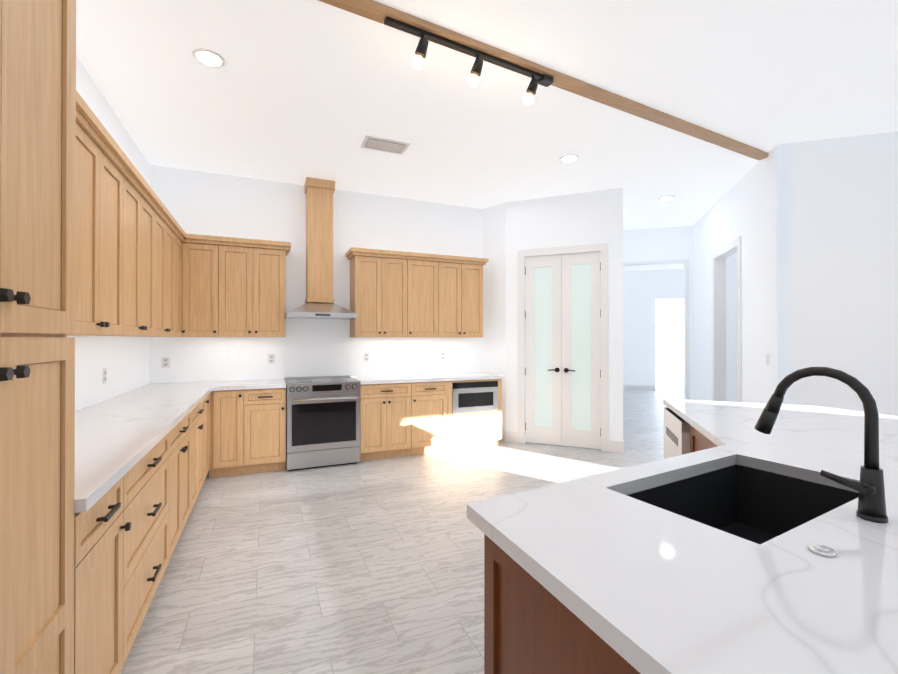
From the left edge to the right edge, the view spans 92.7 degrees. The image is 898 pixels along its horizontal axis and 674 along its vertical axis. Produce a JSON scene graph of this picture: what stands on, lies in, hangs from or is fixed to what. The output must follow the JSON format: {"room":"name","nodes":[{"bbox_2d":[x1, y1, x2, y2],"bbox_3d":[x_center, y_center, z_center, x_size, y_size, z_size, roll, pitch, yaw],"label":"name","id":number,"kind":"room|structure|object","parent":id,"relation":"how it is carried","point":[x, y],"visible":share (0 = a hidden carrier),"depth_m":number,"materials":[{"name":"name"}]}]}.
{"room":"kitchen","nodes":[
{"label":"kitchen","id":0,"kind":"room"},
{"bbox_2d":[67,56,149,410],"bbox_3d":[-1.499,-0.227,0.459,0.120,3.220,8.750,0,0,-23],"label":"wall","id":1,"kind":"structure","parent":0,"point":[124,361],"depth_m":3.34,"materials":[{"name":"white paint"}]},
{"bbox_2d":[67,106,78,335],"bbox_3d":[-1.662,-0.510,1.448,0.346,0.995,0.832,0,0,-23],"label":"upper cabinet","id":2,"kind":"object","parent":1,"relation":"attached to","point":[77,107],"depth_m":1.95,"materials":[{"name":"brown wood"}]},
{"bbox_2d":[79,110,130,336],"bbox_3d":[-1.953,-0.507,2.130,0.346,0.995,0.892,0,0,-23],"label":"upper cabinet","id":3,"kind":"object","parent":1,"relation":"attached to","point":[104,182],"depth_m":2.24,"materials":[{"name":"brown wood"}]},
{"bbox_2d":[103,368,106,383],"bbox_3d":[-2.626,0.295,3.265,0.007,0.115,0.075,0,0,-23],"label":"outlet","id":4,"kind":"object","parent":1,"relation":"attached to","point":[104,369],"depth_m":3.25,"materials":[{"name":"white plastic"}]},
{"bbox_2d":[131,174,158,336],"bbox_3d":[-2.255,-0.504,2.839,0.346,0.995,0.892,0,0,-23],"label":"upper cabinet","id":5,"kind":"object","parent":1,"relation":"attached to","point":[146,265],"depth_m":3.02,"materials":[{"name":"brown wood"}]},
{"bbox_2d":[159,210,174,336],"bbox_3d":[-2.557,-0.501,3.549,0.346,0.995,0.892,0,0,-23],"label":"upper cabinet","id":6,"kind":"object","parent":1,"relation":"attached to","point":[166,231],"depth_m":3.66,"materials":[{"name":"brown wood"}]},
{"bbox_2d":[175,226,190,336],"bbox_3d":[-2.746,-0.499,4.073,0.409,0.995,0.464,0,0,-23],"label":"upper cabinet","id":7,"kind":"object","parent":1,"relation":"attached to","point":[182,240],"depth_m":4.32,"materials":[{"name":"brown wood"}]},
{"bbox_2d":[149,165,482,382],"bbox_3d":[-0.215,-0.204,5.827,6.450,3.220,0.120,0,0,-23],"label":"wall","id":8,"kind":"structure","parent":0,"point":[205,203],"depth_m":5.11,"materials":[{"name":"white paint"}]},
{"bbox_2d":[161,357,169,367],"bbox_3d":[-3.019,0.271,4.561,0.075,0.115,0.007,0,0,-23],"label":"outlet","id":9,"kind":"object","parent":8,"relation":"attached to","point":[166,361],"depth_m":4.56,"materials":[{"name":"white plastic"}]},
{"bbox_2d":[191,238,226,336],"bbox_3d":[-2.586,-0.497,4.528,0.409,0.995,0.405,0,0,-23],"label":"upper cabinet","id":10,"kind":"object","parent":8,"relation":"attached to","point":[208,255],"depth_m":4.42,"materials":[{"name":"brown wood"}]},
{"bbox_2d":[227,242,286,336],"bbox_3d":[-2.193,-0.496,4.727,0.712,0.995,0.346,0,0,-23],"label":"upper cabinet","id":11,"kind":"object","parent":8,"relation":"attached to","point":[256,271],"depth_m":4.59,"materials":[{"name":"brown wood"}]},
{"bbox_2d":[268,354,274,363],"bbox_3d":[-2.062,0.253,4.968,0.075,0.115,0.007,0,0,-23],"label":"outlet","id":12,"kind":"object","parent":8,"relation":"attached to","point":[271,357],"depth_m":4.97,"materials":[{"name":"white plastic"}]},
{"bbox_2d":[285,177,356,319],"bbox_3d":[-1.486,-1.016,4.948,0.752,1.596,0.498,0,0,-23],"label":"range hood","id":13,"kind":"object","parent":8,"relation":"attached to","point":[319,303],"visible":0.98,"depth_m":4.92,"materials":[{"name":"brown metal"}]},
{"bbox_2d":[364,353,369,361],"bbox_3d":[-1.041,0.254,5.404,0.075,0.115,0.007,0,0,-23],"label":"outlet","id":14,"kind":"object","parent":8,"relation":"attached to","point":[366,355],"depth_m":5.40,"materials":[{"name":"white plastic"}]},
{"bbox_2d":[347,250,414,336],"bbox_3d":[-0.844,-0.494,5.302,0.701,0.995,0.346,0,0,-23],"label":"upper cabinet","id":15,"kind":"object","parent":8,"relation":"attached to","point":[382,286],"depth_m":5.14,"materials":[{"name":"brown wood"}]},
{"bbox_2d":[415,254,442,336],"bbox_3d":[-0.389,-0.493,5.496,0.530,0.995,0.346,0,0,-23],"label":"upper cabinet","id":16,"kind":"object","parent":8,"relation":"attached to","point":[428,271],"depth_m":5.37,"materials":[{"name":"brown wood"}]},
{"bbox_2d":[440,352,444,359],"bbox_3d":[-0.084,0.256,5.811,0.075,0.115,0.007,0,0,-23],"label":"outlet","id":17,"kind":"object","parent":8,"relation":"attached to","point":[442,354],"depth_m":5.81,"materials":[{"name":"white plastic"}]},
{"bbox_2d":[443,258,482,336],"bbox_3d":[0.066,-0.492,5.690,0.701,0.995,0.346,0,0,-23],"label":"upper cabinet","id":18,"kind":"object","parent":8,"relation":"attached to","point":[462,278],"depth_m":5.55,"materials":[{"name":"brown wood"}]},
{"bbox_2d":[120,387,683,673],"bbox_3d":[2.850,1.442,4.941,12.200,0.080,14.400,0,0,-23],"label":"floor","id":19,"kind":"structure","parent":0,"point":[375,566],"depth_m":2.63,"materials":[{"name":"tile"}]},
{"bbox_2d":[0,0,75,673],"bbox_3d":[-1.200,0.107,0.775,0.671,2.555,0.870,0,0,-23],"label":"pantry cabinet","id":20,"kind":"object","parent":19,"relation":"on","point":[37,220],"visible":1,"depth_m":1.05,"materials":[{"name":"brown wood"}]},
{"bbox_2d":[74,508,129,673],"bbox_3d":[-1.460,0.950,1.326,0.626,0.876,0.455,0,0,-23],"label":"base cabinet","id":21,"kind":"object","parent":19,"relation":"on","point":[101,539],"depth_m":1.46,"materials":[{"name":"brown wood"}]},
{"bbox_2d":[74,380,285,511],"bbox_3d":[-1.798,0.499,3.009,1.322,0.040,3.812,0,0,-23],"label":"countertop","id":22,"kind":"structure","parent":21,"relation":"on","point":[151,443],"depth_m":2.96,"materials":[{"name":"white stone"}]},
{"bbox_2d":[130,504,173,649],"bbox_3d":[-1.714,0.952,1.922,0.626,0.876,0.961,0,0,-23],"label":"base cabinet","id":23,"kind":"object","parent":19,"relation":"on","point":[151,525],"depth_m":2.00,"materials":[{"name":"brown wood"}]},
{"bbox_2d":[174,500,193,548],"bbox_3d":[-2.039,0.955,2.686,0.626,0.876,0.821,0,0,-23],"label":"base cabinet","id":24,"kind":"object","parent":19,"relation":"on","point":[182,508],"depth_m":2.76,"materials":[{"name":"brown wood"}]},
{"bbox_2d":[285,375,359,470],"bbox_3d":[-1.440,0.937,4.832,0.752,0.930,0.722,0,0,-23],"label":"range","id":25,"kind":"object","parent":19,"relation":"on","point":[322,421],"visible":0.98,"depth_m":4.56,"materials":[{"name":"silver metal"}]},
{"bbox_2d":[360,384,417,460],"bbox_3d":[-0.806,0.966,5.160,0.657,0.876,0.627,0,0,-23],"label":"base cabinet","id":26,"kind":"object","parent":19,"relation":"on","point":[388,412],"depth_m":4.88,"materials":[{"name":"brown wood"}]},
{"bbox_2d":[350,372,501,383],"bbox_3d":[-0.270,0.509,5.377,1.811,0.040,0.652,0,0,-23],"label":"countertop","id":27,"kind":"structure","parent":26,"relation":"on","point":[413,378],"depth_m":5.16,"materials":[{"name":"white stone"}]},
{"bbox_2d":[418,380,449,454],"bbox_3d":[-0.362,0.967,5.349,0.551,0.876,0.627,0,0,-23],"label":"base cabinet","id":28,"kind":"object","parent":19,"relation":"on","point":[434,397],"depth_m":5.10,"materials":[{"name":"brown wood"}]},
{"bbox_2d":[450,404,501,450],"bbox_3d":[0.218,1.171,5.570,0.745,0.469,0.580,0,0,-23],"label":"base cabinet","id":29,"kind":"object","parent":19,"relation":"on","point":[471,430],"depth_m":5.32,"materials":[{"name":"brown wood"}]},
{"bbox_2d":[452,381,497,413],"bbox_3d":[0.225,0.745,5.556,0.622,0.370,0.595,0,0,-23],"label":"microwave","id":30,"kind":"object","parent":29,"relation":"in","point":[469,397],"visible":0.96,"depth_m":5.29,"materials":[{"name":"silver metal"}]},
{"bbox_2d":[484,535,634,673],"bbox_3d":[1.340,0.954,1.977,2.941,0.873,2.127,0,0,-23],"label":"kitchen island","id":31,"kind":"object","parent":19,"relation":"on","point":[526,632],"depth_m":0.97,"materials":[{"name":"wood"}]},
{"bbox_2d":[664,407,689,458],"bbox_3d":[1.565,0.907,2.943,0.431,0.753,0.496,0,0,-23],"label":"dishwasher","id":32,"kind":"object","parent":31,"relation":"in","point":[676,429],"depth_m":2.86,"materials":[{"name":"white metal"}]},
{"bbox_2d":[467,399,897,673],"bbox_3d":[1.397,0.496,1.874,3.000,0.043,2.490,0,0,-23],"label":"island countertop","id":33,"kind":"structure","parent":31,"relation":"on","point":[667,594],"depth_m":0.87,"materials":[{"name":"white stone"}]},
{"bbox_2d":[603,459,850,546],"bbox_3d":[0.935,0.634,1.351,0.866,0.261,0.562,0,0,-23],"label":"sink","id":34,"kind":"object","parent":33,"relation":"in","point":[745,502],"depth_m":1.59,"materials":[{"name":"black stone"}]},
{"bbox_2d":[751,367,894,522],"bbox_3d":[1.029,0.277,1.212,0.106,0.388,0.298,0,0,-23],"label":"faucet","id":35,"kind":"object","parent":33,"relation":"on","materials":[{"name":"black metal"}]},
{"bbox_2d":[76,0,897,270],"bbox_3d":[2.850,-1.858,4.954,12.200,0.080,14.400,0,0,-23],"label":"ceiling","id":36,"kind":"structure","parent":0,"point":[295,91],"depth_m":3.17,"materials":[{"name":"white paint"}]},
{"bbox_2d":[192,48,224,67],"bbox_3d":[-1.569,-1.821,2.800,0.189,0.008,0.189,0,0,-32],"label":"recessed light","id":37,"kind":"object","parent":36,"relation":"in","point":[208,57],"depth_m":2.79,"materials":[{"name":"white plastic"}]},
{"bbox_2d":[360,135,410,154],"bbox_3d":[-0.606,-1.812,4.058,0.420,0.017,0.260,0,0,-23],"label":"ceiling vent","id":38,"kind":"object","parent":36,"relation":"in","point":[384,145],"visible":0.98,"depth_m":4.03,"materials":[{"name":"white metal"}]},
{"bbox_2d":[318,0,767,160],"bbox_3d":[0.626,-1.808,2.933,5.738,0.034,0.100,0,0,-28],"label":"wood ceiling beam","id":39,"kind":"structure","parent":36,"relation":"attached to","point":[376,11],"depth_m":3.02,"materials":[{"name":"brown wood"}]},
{"bbox_2d":[384,16,552,104],"bbox_3d":[0.165,-1.691,2.704,1.205,0.201,0.106,0,0,-28],"label":"spotlights","id":40,"kind":"object","parent":39,"relation":"attached to","point":[545,80],"visible":1,"depth_m":2.67,"materials":[{"name":"black metal"}]},
{"bbox_2d":[560,154,578,162],"bbox_3d":[1.223,-1.815,4.359,0.189,0.008,0.189,0,0,-29],"label":"recessed light","id":41,"kind":"object","parent":36,"relation":"in","point":[567,158],"depth_m":4.34,"materials":[{"name":"white"}]},
{"bbox_2d":[659,195,674,200],"bbox_3d":[2.834,-1.810,5.578,0.189,0.008,0.189,0,0,-32],"label":"recessed light","id":42,"kind":"object","parent":36,"relation":"in","point":[669,197],"depth_m":5.57,"materials":[{"name":"white"}]},
{"bbox_2d":[483,202,505,430],"bbox_3d":[0.655,-0.203,5.945,0.100,3.220,0.408,0,0,-45],"label":"wall","id":43,"kind":"structure","parent":0,"point":[494,292],"depth_m":5.89,"materials":[{"name":"white paint"}]},
{"bbox_2d":[506,189,611,442],"bbox_3d":[1.461,-0.205,5.537,1.464,3.220,0.120,0,0,23],"label":"wall","id":44,"kind":"structure","parent":0,"point":[584,218],"depth_m":5.56,"materials":[{"name":"white paint"}]},
{"bbox_2d":[525,252,600,448],"bbox_3d":[1.445,0.167,5.490,0.948,2.452,0.095,0,0,23],"label":"pantry doors","id":45,"kind":"structure","parent":44,"relation":"in","point":[563,350],"depth_m":5.49,"materials":[{"name":"white"}]},
{"bbox_2d":[518,236,741,451],"bbox_3d":[2.591,0.069,5.891,3.254,2.674,2.425,0,0,-23],"label":"door frame","id":46,"kind":"structure","parent":44,"relation":"attached to","point":[719,329],"depth_m":5.66,"materials":[{"name":"white wood"}]},
{"bbox_2d":[612,188,622,441],"bbox_3d":[2.365,-0.202,6.267,0.120,3.220,2.193,0,0,16],"label":"wall","id":47,"kind":"structure","parent":0,"point":[617,314],"depth_m":5.22,"materials":[{"name":"white paint"}]},
{"bbox_2d":[609,440,624,452],"bbox_3d":[2.431,1.340,6.242,1.432,0.135,1.703,0,0,-23],"label":"baseboard","id":48,"kind":"structure","parent":47,"relation":"attached to","point":[617,446],"depth_m":5.20,"materials":[{"name":"white wood"}]},
{"bbox_2d":[623,269,683,385],"bbox_3d":[4.802,-0.179,11.675,3.900,3.220,0.120,0,0,16],"label":"wall","id":49,"kind":"structure","parent":0,"point":[643,290],"depth_m":11.49,"materials":[{"name":"white paint"}]},
{"bbox_2d":[623,385,655,390],"bbox_3d":[4.208,1.364,11.773,2.094,0.135,1.729,0,0,-23],"label":"baseboard","id":50,"kind":"structure","parent":49,"relation":"attached to","point":[625,387],"depth_m":11.50,"materials":[{"name":"white wood"}]},
{"bbox_2d":[623,226,736,401],"bbox_3d":[4.992,-0.200,6.698,7.317,3.220,0.120,0,0,16],"label":"wall","id":51,"kind":"structure","parent":0,"point":[664,243],"depth_m":6.98,"materials":[{"name":"white paint"}]},
{"bbox_2d":[693,143,792,404],"bbox_3d":[3.588,-0.205,5.476,0.120,3.220,3.019,0,0,16],"label":"wall","id":52,"kind":"structure","parent":0,"point":[742,207],"depth_m":4.66,"materials":[{"name":"white paint"}]},
{"bbox_2d":[766,353,769,364],"bbox_3d":[3.158,0.219,4.246,0.009,0.115,0.075,0,0,16],"label":"light switch","id":53,"kind":"object","parent":52,"relation":"attached to","point":[767,354],"depth_m":4.23,"materials":[{"name":"white plastic"}]},
{"bbox_2d":[771,131,897,415],"bbox_3d":[5.327,-0.214,3.452,4.600,3.220,0.120,0,0,16],"label":"wall","id":54,"kind":"structure","parent":0,"point":[844,261],"depth_m":3.91,"materials":[{"name":"white paint"}]},
{"label":"outside","id":55,"kind":"structure","parent":0,"visible":0},
{"bbox_2d":[655,299,683,387],"bbox_3d":[6.370,0.033,12.218,2.400,2.800,0.050,0,0,16],"label":"window","id":56,"kind":"structure","parent":55,"point":[669,342],"depth_m":12.21,"materials":[{"name":"white glass"}]}
]}

